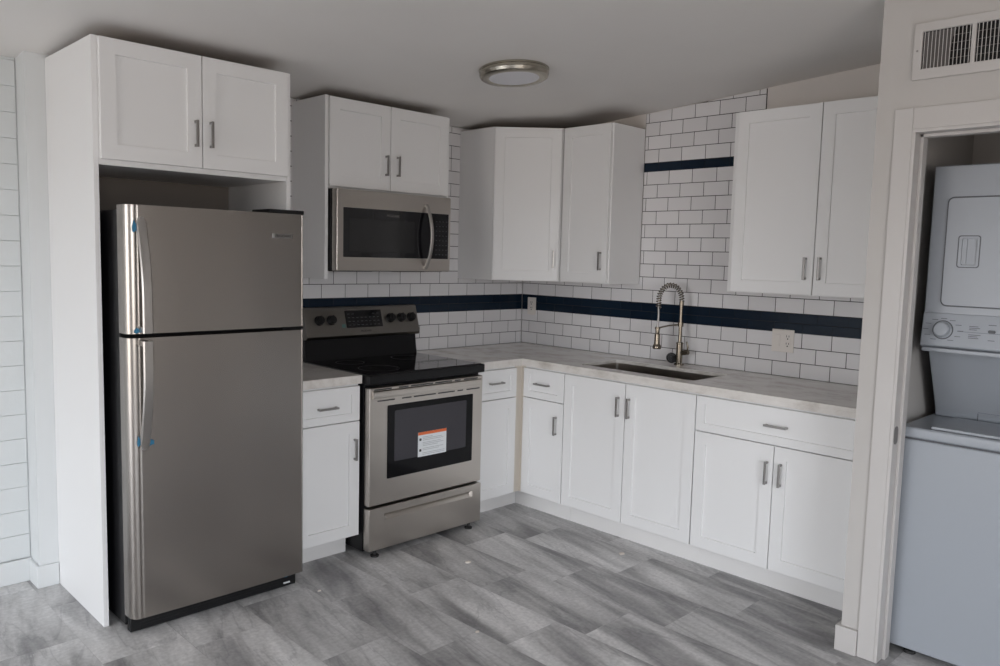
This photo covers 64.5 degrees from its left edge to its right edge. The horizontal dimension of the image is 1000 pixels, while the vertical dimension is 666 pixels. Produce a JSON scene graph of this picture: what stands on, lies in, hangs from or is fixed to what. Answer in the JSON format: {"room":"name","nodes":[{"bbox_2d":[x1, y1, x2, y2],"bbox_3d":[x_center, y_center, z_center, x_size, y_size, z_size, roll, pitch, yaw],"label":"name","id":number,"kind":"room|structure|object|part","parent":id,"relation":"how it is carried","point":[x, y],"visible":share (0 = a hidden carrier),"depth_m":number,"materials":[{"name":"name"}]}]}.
{"room":"kitchen","nodes":[
{"label":"kitchen","id":0,"kind":"room"},
{"bbox_2d":[0,56,30,563],"bbox_3d":[-4.129,0.055,1.554,5.605,2.384,0.154,-4,8,-45],"label":"brick wall","id":1,"kind":"structure","parent":0,"point":[14,485],"depth_m":3.44,"materials":[{"name":"white paint"}]},
{"bbox_2d":[0,557,31,586],"bbox_3d":[-4.054,1.193,1.644,5.484,0.105,0.012,-4,8,-45],"label":"baseboard","id":2,"kind":"structure","parent":1,"relation":"attached to","point":[17,571],"depth_m":3.51,"materials":[{"name":"white paint"}]},
{"bbox_2d":[15,51,522,565],"bbox_3d":[-1.016,-0.118,4.532,3.015,2.315,0.288,-4,8,-45],"label":"wall","id":3,"kind":"structure","parent":0,"point":[452,311],"depth_m":3.50,"materials":[{"name":"white paint"}]},
{"bbox_2d":[29,559,59,588],"bbox_3d":[-2.033,1.065,3.540,0.088,0.100,0.121,-4,8,-45],"label":"baseboard","id":4,"kind":"structure","parent":3,"relation":"attached to","point":[46,575],"depth_m":3.50,"materials":[{"name":"white paint"}]},
{"bbox_2d":[292,94,449,278],"bbox_3d":[-0.682,-0.756,4.330,0.810,0.908,0.354,-4,8,-45],"label":"upper cabinet","id":5,"kind":"object","parent":3,"relation":"attached to","point":[338,142],"visible":0.8,"depth_m":4.10,"materials":[{"name":"white paint"}]},
{"bbox_3d":[-0.976,-0.738,4.065,0.019,0.908,0.318,-4,8,-45],"label":"panel","id":6,"kind":"part","parent":5,"relation":"part of","materials":[{"name":"white paint"}]},
{"bbox_3d":[-0.717,-0.963,4.069,0.372,0.438,0.019,-4,8,-45],"label":"door","id":7,"kind":"part","parent":5,"relation":"part of","materials":[{"name":"white paint"}]},
{"bbox_3d":[-0.592,-0.879,4.171,0.010,0.106,0.026,-4,8,-45],"label":"handle","id":8,"kind":"part","parent":5,"relation":"part of","materials":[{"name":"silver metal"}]},
{"bbox_2d":[328,188,450,271],"bbox_3d":[-0.658,-0.542,4.311,0.750,0.415,0.451,-4,8,-45],"label":"microwave oven","id":9,"kind":"object","parent":5,"relation":"attached to","point":[369,231],"visible":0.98,"depth_m":4.15,"materials":[{"name":"silver metal"}]},
{"bbox_3d":[-0.537,-0.521,4.204,0.692,0.248,0.003,-4,8,-45],"label":"door glass","id":10,"kind":"part","parent":9,"relation":"part of","materials":[{"name":"black glass"}]},
{"bbox_3d":[-0.385,-0.522,4.311,0.022,0.352,0.064,-4,8,-45],"label":"handle","id":11,"kind":"part","parent":9,"relation":"part of","materials":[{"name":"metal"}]},
{"bbox_3d":[-0.539,-0.885,4.223,0.010,0.106,0.026,-4,8,-45],"label":"handle","id":12,"kind":"part","parent":5,"relation":"part of","materials":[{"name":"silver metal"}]},
{"bbox_3d":[-0.441,-0.982,4.341,0.397,0.438,0.019,-4,8,-45],"label":"door","id":13,"kind":"part","parent":5,"relation":"part of","materials":[{"name":"white paint"}]},
{"bbox_3d":[-0.297,-0.983,4.492,0.014,0.458,0.010,-4,8,-45],"label":"panel","id":14,"kind":"part","parent":5,"relation":"part of","materials":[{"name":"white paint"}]},
{"bbox_2d":[458,126,564,281],"bbox_3d":[0.164,-0.793,4.990,0.608,0.916,0.604,-4,8,-45],"label":"upper cabinet","id":15,"kind":"object","parent":3,"relation":"attached to","point":[511,187],"visible":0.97,"depth_m":4.78,"materials":[{"name":"white paint"}]},
{"bbox_3d":[0.161,-0.771,4.769,0.397,0.907,0.019,1,5,0],"label":"door","id":16,"kind":"part","parent":15,"relation":"part of","materials":[{"name":"white paint"}]},
{"bbox_3d":[0.319,-0.443,4.777,0.010,0.106,0.026,1,5,0],"label":"handle","id":17,"kind":"part","parent":15,"relation":"part of","materials":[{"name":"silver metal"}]},
{"bbox_2d":[0,0,884,129],"bbox_3d":[-0.676,-1.109,0.205,8.800,0.586,6.750,-4,8,-45],"label":"ceiling","id":18,"kind":"structure","parent":0,"point":[607,60],"depth_m":3.29,"materials":[{"name":"paint"}]},
{"bbox_2d":[479,59,548,86],"bbox_3d":[0.066,-1.209,3.703,0.329,0.065,0.328,-4,8,-45],"label":"ceiling light","id":19,"kind":"object","parent":18,"relation":"attached to","point":[510,72],"visible":1,"depth_m":3.62,"materials":[{"name":"silver metal"}]},
{"bbox_2d":[489,72,538,84],"bbox_3d":[0.067,-1.190,3.703,0.242,0.021,0.242,-4,8,-45],"label":"diffuser","id":20,"kind":"object","parent":19,"relation":"attached to","point":[497,78],"depth_m":3.70,"materials":[{"name":"white"}]},
{"bbox_2d":[0,496,955,665],"bbox_3d":[-0.769,1.481,0.504,8.932,0.082,7.741,-4,8,-45],"label":"floor","id":21,"kind":"structure","parent":0,"point":[538,588],"depth_m":3.32,"materials":[{"name":"grey wood"}]},
{"bbox_2d":[45,34,289,626],"bbox_3d":[-1.430,-0.011,3.503,0.821,2.280,0.616,-4,8,-45],"label":"tall cabinet","id":22,"kind":"object","parent":21,"relation":"on","point":[118,109],"visible":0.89,"depth_m":3.21,"materials":[{"name":"white paint"}]},
{"bbox_3d":[-1.731,0.007,3.239,0.019,2.279,0.570,-4,8,-45],"label":"panel","id":23,"kind":"part","parent":22,"relation":"part of","materials":[{"name":"white paint"}]},
{"bbox_3d":[-1.353,-0.886,3.087,0.388,0.446,0.019,-4,8,-45],"label":"door","id":24,"kind":"part","parent":22,"relation":"part of","materials":[{"name":"white paint"}]},
{"bbox_3d":[-1.645,0.193,3.736,0.782,1.798,0.004,-4,8,-45],"label":"panel","id":25,"kind":"part","parent":22,"relation":"part of","materials":[{"name":"grey wood"}]},
{"bbox_3d":[-1.221,-0.804,3.196,0.010,0.106,0.026,-4,8,-45],"label":"handle","id":26,"kind":"part","parent":22,"relation":"part of","materials":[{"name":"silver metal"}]},
{"bbox_3d":[-1.177,-0.809,3.240,0.010,0.106,0.026,-4,8,-45],"label":"handle","id":27,"kind":"part","parent":22,"relation":"part of","materials":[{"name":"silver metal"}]},
{"bbox_3d":[-1.076,-0.905,3.361,0.384,0.446,0.019,-4,8,-45],"label":"door","id":28,"kind":"part","parent":22,"relation":"part of","materials":[{"name":"white paint"}]},
{"bbox_3d":[-1.158,-0.032,3.798,0.019,2.279,0.561,-4,8,-45],"label":"panel","id":29,"kind":"part","parent":22,"relation":"part of","materials":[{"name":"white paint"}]},
{"bbox_2d":[100,204,303,631],"bbox_3d":[-1.342,0.301,3.442,0.744,1.674,0.763,-4,8,-45],"label":"refrigerator","id":30,"kind":"object","parent":21,"relation":"on","point":[202,309],"visible":0.98,"depth_m":3.15,"materials":[{"name":"silver metal"}]},
{"bbox_3d":[-1.309,-0.213,2.918,0.037,0.427,0.065,-4,8,-45],"label":"handle","id":31,"kind":"part","parent":30,"relation":"part of","materials":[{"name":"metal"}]},
{"bbox_3d":[-1.320,0.236,2.962,0.037,0.418,0.065,-4,8,-45],"label":"handle","id":32,"kind":"part","parent":30,"relation":"part of","materials":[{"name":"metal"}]},
{"bbox_3d":[-1.131,-0.253,3.189,0.744,0.478,0.086,-4,8,-45],"label":"freezer door","id":33,"kind":"part","parent":30,"relation":"part of","materials":[{"name":"silver metal"}]},
{"bbox_3d":[-1.151,0.540,3.265,0.744,1.086,0.086,-4,8,-45],"label":"fridge door","id":34,"kind":"part","parent":30,"relation":"part of","materials":[{"name":"silver metal"}]},
{"bbox_2d":[303,384,359,562],"bbox_3d":[-1.016,0.661,3.972,0.349,0.872,0.632,-4,8,-45],"label":"base cabinet","id":35,"kind":"object","parent":21,"relation":"on","point":[331,415],"visible":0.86,"depth_m":3.78,"materials":[{"name":"white paint"}]},
{"bbox_3d":[-0.804,0.357,3.717,0.106,0.010,0.026,-4,8,-45],"label":"handle","id":36,"kind":"part","parent":35,"relation":"part of","materials":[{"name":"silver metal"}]},
{"bbox_3d":[-0.810,0.347,3.741,0.344,0.168,0.019,-4,8,-45],"label":"drawer","id":37,"kind":"part","parent":35,"relation":"part of","materials":[{"name":"white paint"}]},
{"bbox_2d":[303,363,361,389],"bbox_3d":[-1.009,0.206,3.933,0.351,0.041,0.623,-4,8,-45],"label":"countertop","id":38,"kind":"structure","parent":35,"relation":"on","point":[314,376],"depth_m":3.78,"materials":[{"name":"stone"}]},
{"bbox_3d":[-0.699,0.566,3.846,0.010,0.106,0.026,-4,8,-45],"label":"handle","id":39,"kind":"part","parent":35,"relation":"part of","materials":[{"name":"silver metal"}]},
{"bbox_2d":[303,304,484,557],"bbox_3d":[-0.591,0.471,4.337,0.770,1.203,0.667,-4,8,-45],"label":"electric range","id":40,"kind":"object","parent":21,"relation":"on","point":[421,414],"visible":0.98,"depth_m":4.16,"materials":[{"name":"silver metal"}]},
{"bbox_3d":[-0.964,-0.066,4.259,0.054,0.057,0.046,-4,8,-45],"label":"knob","id":41,"kind":"part","parent":40,"relation":"part of","materials":[{"name":"black plastic"}]},
{"bbox_3d":[-0.910,-0.070,4.313,0.054,0.057,0.046,-4,8,-45],"label":"knob","id":42,"kind":"part","parent":40,"relation":"part of","materials":[{"name":"black plastic"}]},
{"bbox_3d":[-0.779,-0.066,4.492,0.766,0.173,0.090,-4,8,-45],"label":"control panel","id":43,"kind":"part","parent":40,"relation":"part of","materials":[{"name":"silver metal"}]},
{"bbox_3d":[-0.627,-0.089,4.592,0.054,0.057,0.046,-4,8,-45],"label":"knob","id":44,"kind":"part","parent":40,"relation":"part of","materials":[{"name":"black plastic"}]},
{"bbox_2d":[303,353,484,384],"bbox_3d":[-0.576,0.182,4.301,0.770,0.049,0.628,-4,8,-45],"label":"cooktop","id":45,"kind":"object","parent":40,"relation":"in","point":[374,368],"depth_m":4.20,"materials":[{"name":"black glass"}]},
{"bbox_3d":[-0.572,-0.093,4.646,0.054,0.057,0.046,-4,8,-45],"label":"knob","id":46,"kind":"part","parent":40,"relation":"part of","materials":[{"name":"black plastic"}]},
{"bbox_3d":[-0.520,-0.097,4.697,0.054,0.057,0.046,-4,8,-45],"label":"knob","id":47,"kind":"part","parent":40,"relation":"part of","materials":[{"name":"black plastic"}]},
{"bbox_3d":[-0.392,0.953,4.167,0.751,0.214,0.048,-4,8,-45],"label":"storage drawer","id":48,"kind":"part","parent":40,"relation":"part of","materials":[{"name":"silver metal"}]},
{"bbox_3d":[-0.383,0.541,4.128,0.751,0.589,0.043,-4,8,-45],"label":"oven door","id":49,"kind":"part","parent":40,"relation":"part of","materials":[{"name":"silver metal"}]},
{"bbox_3d":[-0.358,0.285,4.085,0.719,0.039,0.017,-4,8,-45],"label":"handle","id":50,"kind":"part","parent":40,"relation":"part of","materials":[{"name":"silver metal"}]},
{"bbox_3d":[-0.355,0.527,4.123,0.570,0.369,0.004,-4,8,-45],"label":"door glass","id":51,"kind":"part","parent":40,"relation":"part of","materials":[{"name":"black glass"}]},
{"bbox_2d":[422,435,444,454],"bbox_3d":[-0.345,0.577,4.133,0.149,0.093,0.001,-4,8,-45],"label":"print","id":52,"kind":"object","parent":40,"relation":"attached to","point":[431,444],"depth_m":4.13,"materials":[{"name":"grey paper"}]},
{"bbox_2d":[477,365,523,512],"bbox_3d":[-0.179,0.603,4.797,0.447,0.872,0.632,-4,8,-45],"label":"base cabinet","id":53,"kind":"object","parent":21,"relation":"on","point":[502,388],"visible":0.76,"depth_m":4.59,"materials":[{"name":"white paint"}]},
{"bbox_3d":[-0.029,0.665,4.556,0.309,0.570,0.019,-4,8,-45],"label":"door","id":54,"kind":"part","parent":53,"relation":"part of","materials":[{"name":"white paint"}]},
{"bbox_3d":[-0.015,0.286,4.492,0.106,0.010,0.026,-4,8,-45],"label":"handle","id":55,"kind":"part","parent":53,"relation":"part of","materials":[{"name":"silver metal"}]},
{"bbox_3d":[-0.019,0.292,4.520,0.309,0.168,0.019,-4,8,-45],"label":"drawer","id":56,"kind":"part","parent":53,"relation":"part of","materials":[{"name":"white paint"}]},
{"bbox_2d":[417,342,857,418],"bbox_3d":[0.719,0.221,4.237,0.976,0.041,2.622,-4,8,-45],"label":"countertop","id":57,"kind":"structure","parent":53,"relation":"on","point":[837,399],"depth_m":4.10,"materials":[{"name":"stone"}]},
{"bbox_2d":[594,363,716,380],"bbox_3d":[0.820,0.318,4.312,0.393,0.207,0.773,-4,8,-45],"label":"sink","id":58,"kind":"object","parent":57,"relation":"in","point":[619,366],"visible":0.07,"depth_m":4.49,"materials":[{"name":"metal"}]},
{"bbox_2d":[652,282,689,365],"bbox_3d":[0.973,-0.053,4.489,0.207,0.467,0.083,2,6,10],"label":"faucet","id":59,"kind":"object","parent":57,"relation":"on","point":[671,357],"visible":1,"depth_m":4.48,"materials":[{"name":"silver metal"}]},
{"bbox_3d":[0.957,-0.041,4.486,0.160,0.042,0.032,2,6,1],"label":"support arm","id":60,"kind":"part","parent":59,"relation":"part of","materials":[{"name":"silver metal"}]},
{"bbox_2d":[516,366,570,519],"bbox_3d":[0.405,0.616,4.817,0.644,0.872,0.437,-4,8,-45],"label":"base cabinet","id":61,"kind":"object","parent":21,"relation":"on","point":[543,390],"visible":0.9,"depth_m":4.57,"materials":[{"name":"white paint"}]},
{"bbox_3d":[0.235,0.296,4.525,0.026,0.010,0.106,-4,8,-45],"label":"handle","id":62,"kind":"part","parent":61,"relation":"part of","materials":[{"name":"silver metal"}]},
{"bbox_3d":[0.243,0.670,4.575,0.019,0.570,0.310,-4,8,-45],"label":"door","id":63,"kind":"part","parent":61,"relation":"part of","materials":[{"name":"white paint"}]},
{"bbox_3d":[0.253,0.298,4.539,0.019,0.168,0.310,-4,8,-45],"label":"drawer","id":64,"kind":"part","parent":61,"relation":"part of","materials":[{"name":"white paint"}]},
{"bbox_3d":[0.307,0.525,4.469,0.026,0.106,0.010,-4,8,-45],"label":"handle","id":65,"kind":"part","parent":61,"relation":"part of","materials":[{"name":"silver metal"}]},
{"bbox_2d":[561,373,698,562],"bbox_3d":[0.853,0.671,4.366,0.644,0.872,0.836,-4,8,-45],"label":"base cabinet","id":66,"kind":"object","parent":21,"relation":"on","point":[628,451],"visible":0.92,"depth_m":4.13,"materials":[{"name":"white paint"}]},
{"bbox_3d":[0.504,0.615,4.308,0.019,0.743,0.414,-4,8,-45],"label":"door","id":67,"kind":"part","parent":66,"relation":"part of","materials":[{"name":"white paint"}]},
{"bbox_3d":[0.612,0.387,4.149,0.026,0.106,0.010,-4,8,-45],"label":"handle","id":68,"kind":"part","parent":66,"relation":"part of","materials":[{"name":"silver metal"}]},
{"bbox_3d":[0.660,0.392,4.100,0.026,0.106,0.010,-4,8,-45],"label":"handle","id":69,"kind":"part","parent":66,"relation":"part of","materials":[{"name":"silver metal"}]},
{"bbox_3d":[0.797,0.651,4.013,0.019,0.743,0.412,-4,8,-45],"label":"door","id":70,"kind":"part","parent":66,"relation":"part of","materials":[{"name":"white paint"}]},
{"bbox_2d":[690,394,855,610],"bbox_3d":[1.442,0.743,3.773,0.644,0.872,0.841,-4,8,-45],"label":"base cabinet","id":71,"kind":"object","parent":21,"relation":"on","point":[771,490],"visible":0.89,"depth_m":3.57,"materials":[{"name":"white paint"}]},
{"bbox_3d":[1.085,0.773,3.729,0.019,0.570,0.402,-4,8,-45],"label":"door","id":72,"kind":"part","parent":71,"relation":"part of","materials":[{"name":"white paint"}]},
{"bbox_3d":[1.196,0.630,3.574,0.026,0.106,0.010,-4,8,-45],"label":"handle","id":73,"kind":"part","parent":71,"relation":"part of","materials":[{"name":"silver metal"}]},
{"bbox_3d":[1.237,0.418,3.550,0.019,0.168,0.807,-4,8,-45],"label":"drawer","id":74,"kind":"part","parent":71,"relation":"part of","materials":[{"name":"white paint"}]},
{"bbox_3d":[1.225,0.418,3.529,0.026,0.010,0.106,-4,8,-45],"label":"handle","id":75,"kind":"part","parent":71,"relation":"part of","materials":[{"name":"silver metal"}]},
{"bbox_3d":[1.242,0.635,3.527,0.026,0.106,0.010,-4,8,-45],"label":"handle","id":76,"kind":"part","parent":71,"relation":"part of","materials":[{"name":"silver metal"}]},
{"bbox_3d":[1.370,0.808,3.442,0.019,0.570,0.401,-4,8,-45],"label":"door","id":77,"kind":"part","parent":71,"relation":"part of","materials":[{"name":"white paint"}]},
{"bbox_2d":[890,163,999,665],"bbox_3d":[2.028,0.322,3.030,0.712,1.884,0.704,-4,8,-45],"label":"dryer","id":78,"kind":"object","parent":21,"relation":"on","point":[946,604],"visible":0.99,"depth_m":2.95,"materials":[{"name":"white metal"}]},
{"bbox_3d":[1.671,-0.012,3.001,0.037,0.064,0.064,-4,8,-45],"label":"cycle knob","id":79,"kind":"part","parent":78,"relation":"part of","materials":[{"name":"white ceramic"}]},
{"bbox_2d":[890,413,999,665],"bbox_3d":[2.016,0.789,3.075,0.712,0.875,0.704,-4,8,-45],"label":"washer","id":80,"kind":"object","parent":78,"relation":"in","point":[946,604],"depth_m":2.94,"materials":[{"name":"grey metal"}]},
{"bbox_3d":[2.065,0.001,3.015,0.569,0.134,0.684,-4,8,-45],"label":"control panel","id":81,"kind":"part","parent":78,"relation":"part of","materials":[{"name":"white plastic"}]},
{"bbox_2d":[923,318,998,341],"bbox_3d":[1.783,-0.003,2.908,0.012,0.082,0.430,-4,8,-45],"label":"control panel","id":82,"kind":"object","parent":78,"relation":"attached to","point":[959,329],"depth_m":2.96,"materials":[{"name":"grey plastic"}]},
{"bbox_3d":[2.101,0.221,3.078,0.491,0.282,0.678,-4,8,-45],"label":"riser panel","id":83,"kind":"part","parent":78,"relation":"part of","materials":[{"name":"white ceramic"}]},
{"bbox_3d":[1.881,-0.282,2.798,0.012,0.401,0.563,-4,8,-45],"label":"dryer door","id":84,"kind":"part","parent":78,"relation":"part of","materials":[{"name":"white metal"}]},
{"bbox_2d":[521,64,999,385],"bbox_3d":[2.311,-0.140,3.384,0.128,2.750,6.580,-4,8,-45],"label":"wall","id":85,"kind":"structure","parent":0,"point":[689,150],"depth_m":4.46,"materials":[{"name":"white tile"}]},
{"bbox_2d":[527,297,535,314],"bbox_3d":[0.216,-0.184,5.410,0.008,0.118,0.074,-4,8,-45],"label":"wall outlet","id":86,"kind":"object","parent":85,"relation":"attached to","point":[531,300],"visible":1,"depth_m":5.41,"materials":[{"name":"white plastic"}]},
{"bbox_2d":[529,301,532,310],"bbox_3d":[0.214,-0.186,5.408,0.002,0.068,0.034,-4,8,-45],"label":"receptacle","id":87,"kind":"object","parent":86,"relation":"attached to","point":[530,302],"depth_m":5.41,"materials":[{"name":"grey plastic"}]},
{"bbox_2d":[560,122,644,283],"bbox_3d":[0.598,-0.758,4.739,0.344,0.916,0.365,-4,8,-45],"label":"upper cabinet","id":88,"kind":"object","parent":85,"relation":"attached to","point":[603,173],"visible":1,"depth_m":4.63,"materials":[{"name":"white paint"}]},
{"bbox_3d":[0.501,-0.751,4.643,0.019,0.907,0.344,-4,8,-45],"label":"door","id":89,"kind":"part","parent":88,"relation":"part of","materials":[{"name":"white paint"}]},
{"bbox_3d":[0.570,-0.414,4.564,0.026,0.106,0.010,-4,8,-45],"label":"handle","id":90,"kind":"part","parent":88,"relation":"part of","materials":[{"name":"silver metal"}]},
{"bbox_2d":[771,329,794,352],"bbox_3d":[1.477,0.040,4.145,0.008,0.118,0.120,-4,8,-45],"label":"outlet","id":91,"kind":"object","parent":85,"relation":"attached to","point":[782,340],"visible":1,"depth_m":4.14,"materials":[{"name":"white plastic"}]},
{"bbox_2d":[774,334,779,345],"bbox_3d":[1.455,0.038,4.164,0.003,0.062,0.032,-4,8,-45],"label":"rocker switch","id":92,"kind":"object","parent":91,"relation":"attached to","point":[776,336],"depth_m":4.16,"materials":[{"name":"white plastic"}]},
{"bbox_2d":[784,334,790,347],"bbox_3d":[1.495,0.043,4.124,0.002,0.068,0.034,-4,8,-45],"label":"receptacle","id":93,"kind":"object","parent":91,"relation":"attached to","point":[787,337],"depth_m":4.12,"materials":[{"name":"grey plastic"}]},
{"bbox_2d":[727,96,877,298],"bbox_3d":[1.567,-0.622,3.767,0.340,0.889,0.892,-4,8,-45],"label":"upper cabinet","id":94,"kind":"object","parent":85,"relation":"attached to","point":[802,186],"visible":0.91,"depth_m":3.71,"materials":[{"name":"white paint"}]},
{"bbox_3d":[1.325,-0.634,3.820,0.019,0.882,0.420,-4,8,-45],"label":"door","id":95,"kind":"part","parent":94,"relation":"part of","materials":[{"name":"white paint"}]},
{"bbox_3d":[1.423,-0.301,3.711,0.026,0.106,0.010,-4,8,-45],"label":"handle","id":96,"kind":"part","parent":94,"relation":"part of","materials":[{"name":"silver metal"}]},
{"bbox_3d":[1.472,-0.296,3.662,0.026,0.106,0.010,-4,8,-45],"label":"handle","id":97,"kind":"part","parent":94,"relation":"part of","materials":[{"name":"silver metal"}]},
{"bbox_3d":[1.618,-0.598,3.525,0.019,0.882,0.406,-4,8,-45],"label":"door","id":98,"kind":"part","parent":94,"relation":"part of","materials":[{"name":"white paint"}]},
{"bbox_2d":[841,0,999,629],"bbox_3d":[2.236,-0.008,2.751,0.893,2.605,1.568,-4,8,-45],"label":"wall partition","id":99,"kind":"structure","parent":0,"point":[896,91],"depth_m":2.96,"materials":[{"name":"paint"}]},
{"bbox_2d":[834,620,857,655],"bbox_3d":[1.452,1.187,3.192,0.311,0.101,0.083,-4,8,-45],"label":"baseboard","id":100,"kind":"structure","parent":99,"relation":"attached to","point":[846,638],"depth_m":3.08,"materials":[{"name":"paint"}]},
{"bbox_2d":[856,99,999,662],"bbox_3d":[1.787,0.259,2.669,0.131,2.065,0.964,-4,8,-45],"label":"trim","id":101,"kind":"structure","parent":99,"relation":"attached to","point":[913,127],"depth_m":2.92,"materials":[{"name":"paint"}]},
{"bbox_3d":[1.469,0.380,2.943,0.036,0.068,0.002,-4,8,-45],"label":"strike plate","id":102,"kind":"part","parent":101,"relation":"part of","materials":[{"name":"grey metal"}]},
{"bbox_2d":[911,9,999,80],"bbox_3d":[1.600,-0.978,2.680,0.015,0.195,0.378,-4,8,-45],"label":"air vent","id":103,"kind":"object","parent":99,"relation":"in","point":[967,44],"visible":1,"depth_m":2.71,"materials":[{"name":"metal"}]},
{"bbox_3d":[1.529,-0.990,2.760,0.001,0.124,0.103,-4,8,-45],"label":"damper plate","id":104,"kind":"part","parent":103,"relation":"part of","materials":[{"name":"grey metal"}]}
]}

